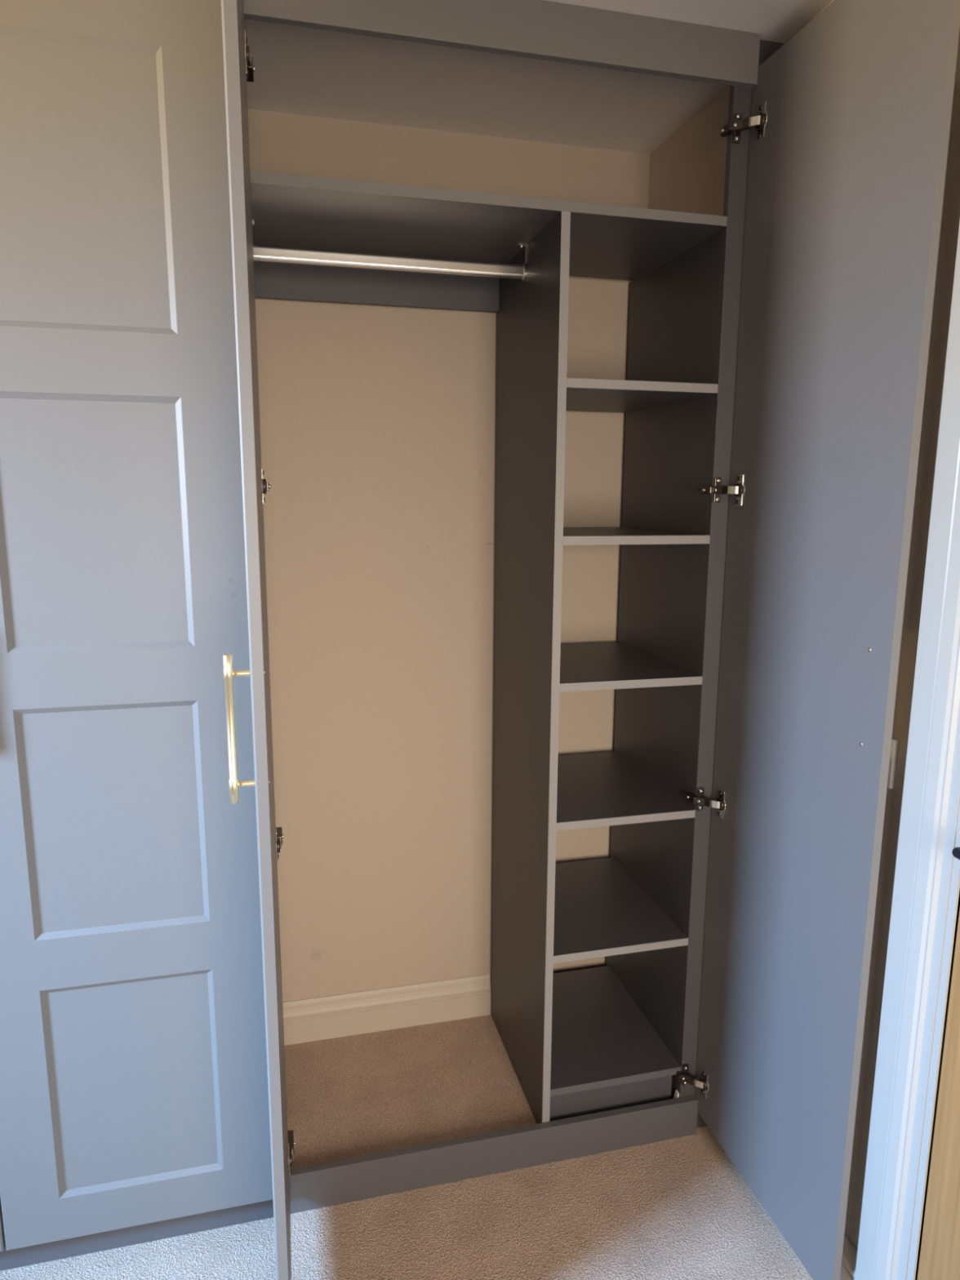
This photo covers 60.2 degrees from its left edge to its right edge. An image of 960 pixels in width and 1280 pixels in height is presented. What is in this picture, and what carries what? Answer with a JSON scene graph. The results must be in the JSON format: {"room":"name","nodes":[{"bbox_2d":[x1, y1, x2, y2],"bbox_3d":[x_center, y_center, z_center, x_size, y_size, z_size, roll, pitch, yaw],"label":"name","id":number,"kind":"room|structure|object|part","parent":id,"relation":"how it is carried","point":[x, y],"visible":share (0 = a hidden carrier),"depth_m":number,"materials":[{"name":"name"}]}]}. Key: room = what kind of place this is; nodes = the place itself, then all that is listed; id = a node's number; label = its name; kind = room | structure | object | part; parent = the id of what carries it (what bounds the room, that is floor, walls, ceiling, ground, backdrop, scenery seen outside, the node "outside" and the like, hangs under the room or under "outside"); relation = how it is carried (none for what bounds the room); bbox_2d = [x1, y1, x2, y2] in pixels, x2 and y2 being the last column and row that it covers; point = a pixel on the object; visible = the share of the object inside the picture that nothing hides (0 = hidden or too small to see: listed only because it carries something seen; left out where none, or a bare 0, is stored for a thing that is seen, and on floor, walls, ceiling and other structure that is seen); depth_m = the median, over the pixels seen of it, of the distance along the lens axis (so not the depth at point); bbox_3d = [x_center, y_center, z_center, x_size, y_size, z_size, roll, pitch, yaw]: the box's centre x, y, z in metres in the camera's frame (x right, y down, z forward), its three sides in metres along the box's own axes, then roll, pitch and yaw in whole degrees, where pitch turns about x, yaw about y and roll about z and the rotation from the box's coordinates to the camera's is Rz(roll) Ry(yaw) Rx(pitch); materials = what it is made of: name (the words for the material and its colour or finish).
{"room":"bedroom","nodes":[
{"label":"bedroom","id":0,"kind":"room"},
{"bbox_2d":[0,1014,813,1279],"bbox_3d":[-0.601,1.460,0.465,3.567,0.108,3.503,-2,10,-14],"label":"floor","id":1,"kind":"structure","parent":0,"point":[680,1208],"depth_m":1.79,"materials":[{"name":"beige carpet"}]},
{"bbox_2d":[0,0,273,1271],"bbox_3d":[-0.991,0.036,1.643,1.076,2.400,0.545,-2,10,-14],"label":"wardrobe","id":2,"kind":"object","parent":1,"relation":"on","point":[135,1108],"visible":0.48,"depth_m":1.49,"materials":[{"name":"grey wood"}]},
{"bbox_3d":[-1.176,0.081,1.367,0.514,2.280,0.018,-2,10,-14],"label":"door","id":3,"kind":"part","parent":2,"relation":"part of","materials":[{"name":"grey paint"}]},
{"bbox_2d":[221,0,959,1279],"bbox_3d":[0.073,0.033,1.693,1.096,2.400,1.008,-2,10,-14],"label":"wardrobe","id":4,"kind":"object","parent":1,"relation":"on","point":[771,397],"visible":1,"depth_m":1.66,"materials":[{"name":"grey wood"}]},
{"bbox_3d":[-0.338,0.126,1.168,0.038,0.216,0.014,-2,10,-13],"label":"handle","id":5,"kind":"part","parent":4,"relation":"part of","materials":[{"name":"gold metal"}]},
{"bbox_3d":[-0.355,0.089,1.352,0.018,2.280,0.445,-2,10,-13],"label":"door","id":6,"kind":"part","parent":4,"relation":"part of","materials":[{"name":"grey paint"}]},
{"bbox_3d":[-0.241,-0.847,1.949,0.588,0.110,0.020,-2,10,-14],"label":"rail","id":7,"kind":"part","parent":4,"relation":"part of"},
{"bbox_3d":[-0.186,-0.789,1.732,0.588,0.029,0.015,-2,10,-14],"label":"hanging rail","id":8,"kind":"part","parent":4,"relation":"part of","materials":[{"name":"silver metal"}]},
{"bbox_2d":[249,170,727,280],"bbox_3d":[-0.015,-0.859,1.759,0.938,0.018,0.447,-2,10,-14],"label":"shelf","id":9,"kind":"object","parent":4,"relation":"attached to","point":[609,242],"depth_m":1.66,"materials":[{"name":"grey wood"}]},
{"bbox_2d":[550,965,681,1097],"bbox_3d":[0.269,1.002,2.162,0.331,0.018,0.446,-2,10,-14],"label":"shelf","id":10,"kind":"object","parent":4,"relation":"attached to","point":[602,1036],"depth_m":2.09,"materials":[{"name":"grey wood"}]},
{"bbox_2d":[553,857,688,963],"bbox_3d":[0.271,0.671,2.103,0.331,0.018,0.446,-2,10,-14],"label":"shelf","id":11,"kind":"object","parent":4,"relation":"attached to","point":[602,908],"depth_m":2.03,"materials":[{"name":"grey wood"}]},
{"bbox_2d":[555,751,695,831],"bbox_3d":[0.273,0.362,2.049,0.331,0.018,0.446,-2,10,-14],"label":"shelf","id":12,"kind":"object","parent":4,"relation":"attached to","point":[604,788],"depth_m":1.97,"materials":[{"name":"grey wood"}]},
{"bbox_2d":[559,641,702,692],"bbox_3d":[0.274,0.057,1.995,0.331,0.018,0.446,-2,10,-14],"label":"shelf","id":13,"kind":"object","parent":4,"relation":"attached to","point":[588,666],"depth_m":1.89,"materials":[{"name":"grey wood"}]},
{"bbox_2d":[563,527,710,545],"bbox_3d":[0.276,-0.246,1.942,0.331,0.018,0.446,-2,10,-14],"label":"shelf","id":14,"kind":"object","parent":4,"relation":"attached to","point":[571,535],"depth_m":1.76,"materials":[{"name":"grey wood"}]},
{"bbox_2d":[565,377,718,413],"bbox_3d":[0.278,-0.552,1.888,0.331,0.018,0.446,-2,10,-14],"label":"shelf","id":15,"kind":"object","parent":4,"relation":"attached to","point":[595,395],"depth_m":1.75,"materials":[{"name":"grey wood"}]},
{"bbox_3d":[0.439,0.114,2.067,0.018,1.998,0.450,-2,10,-14],"label":"panel","id":16,"kind":"part","parent":4,"relation":"part of","materials":[{"name":"grey wood"}]},
{"bbox_3d":[0.598,0.056,1.571,0.018,2.280,0.512,-2,10,-14],"label":"door","id":17,"kind":"part","parent":4,"relation":"part of","materials":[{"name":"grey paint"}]},
{"bbox_2d":[247,108,649,1002],"bbox_3d":[-1.076,-0.027,1.965,3.667,2.510,0.100,-2,10,-14],"label":"wall","id":18,"kind":"structure","parent":0,"point":[378,424],"depth_m":2.12,"materials":[{"name":"beige paint"}]},
{"bbox_2d":[282,973,490,1045],"bbox_3d":[-0.257,1.024,2.298,0.589,0.118,0.016,-2,10,-14],"label":"baseboard","id":19,"kind":"structure","parent":18,"relation":"attached to","point":[332,1016],"depth_m":2.29,"materials":[{"name":"beige paint"}]},
{"bbox_2d":[244,0,832,154],"bbox_3d":[-0.587,-0.913,0.045,3.567,0.091,3.503,-2,10,-14],"label":"ceiling","id":20,"kind":"structure","parent":0,"point":[300,70],"depth_m":1.73,"materials":[{"name":"white paint"}]},
{"bbox_2d":[648,0,959,1279],"bbox_3d":[0.927,0.221,0.629,0.173,2.510,3.503,-2,10,-14],"label":"wall","id":21,"kind":"structure","parent":0,"point":[687,170],"depth_m":1.43,"materials":[{"name":"beige paint"}]},
{"bbox_2d":[840,1232,857,1279],"bbox_3d":[0.639,1.167,1.773,0.016,0.145,0.494,-2,10,-14],"label":"baseboard","id":22,"kind":"structure","parent":21,"relation":"attached to","point":[847,1268],"depth_m":1.55,"materials":[{"name":"beige paint"}]},
{"bbox_2d":[887,737,897,788],"bbox_3d":[0.687,0.203,1.438,0.012,0.086,0.086,-2,10,-14],"label":"light switch","id":23,"kind":"object","parent":21,"relation":"attached to","point":[894,747],"visible":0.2,"depth_m":1.40,"materials":[{"name":"white plastic"}]},
{"bbox_2d":[854,222,959,1279],"bbox_3d":[0.826,0.326,0.877,0.018,2.115,1.022,-2,10,-14],"label":"trim","id":24,"kind":"structure","parent":21,"relation":"attached to","point":[931,799],"depth_m":1.33,"materials":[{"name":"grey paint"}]},
{"bbox_2d":[906,804,959,1279],"bbox_3d":[0.891,0.366,0.899,0.123,2.030,0.815,-2,10,-14],"label":"trim","id":25,"kind":"structure","parent":21,"relation":"attached to","point":[953,908],"depth_m":1.33,"materials":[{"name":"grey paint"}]},
{"bbox_2d":[917,847,959,1279],"bbox_3d":[0.828,0.371,0.885,0.100,2.011,0.786,-2,10,-14],"label":"door","id":26,"kind":"structure","parent":21,"relation":"in","point":[940,1253],"depth_m":1.32,"materials":[{"name":"brown wood"}]},
{"bbox_3d":[0.740,0.323,1.153,0.060,0.052,0.155,-2,10,-14],"label":"handle","id":27,"kind":"part","parent":26,"relation":"part of","materials":[{"name":"black metal"}]}
]}

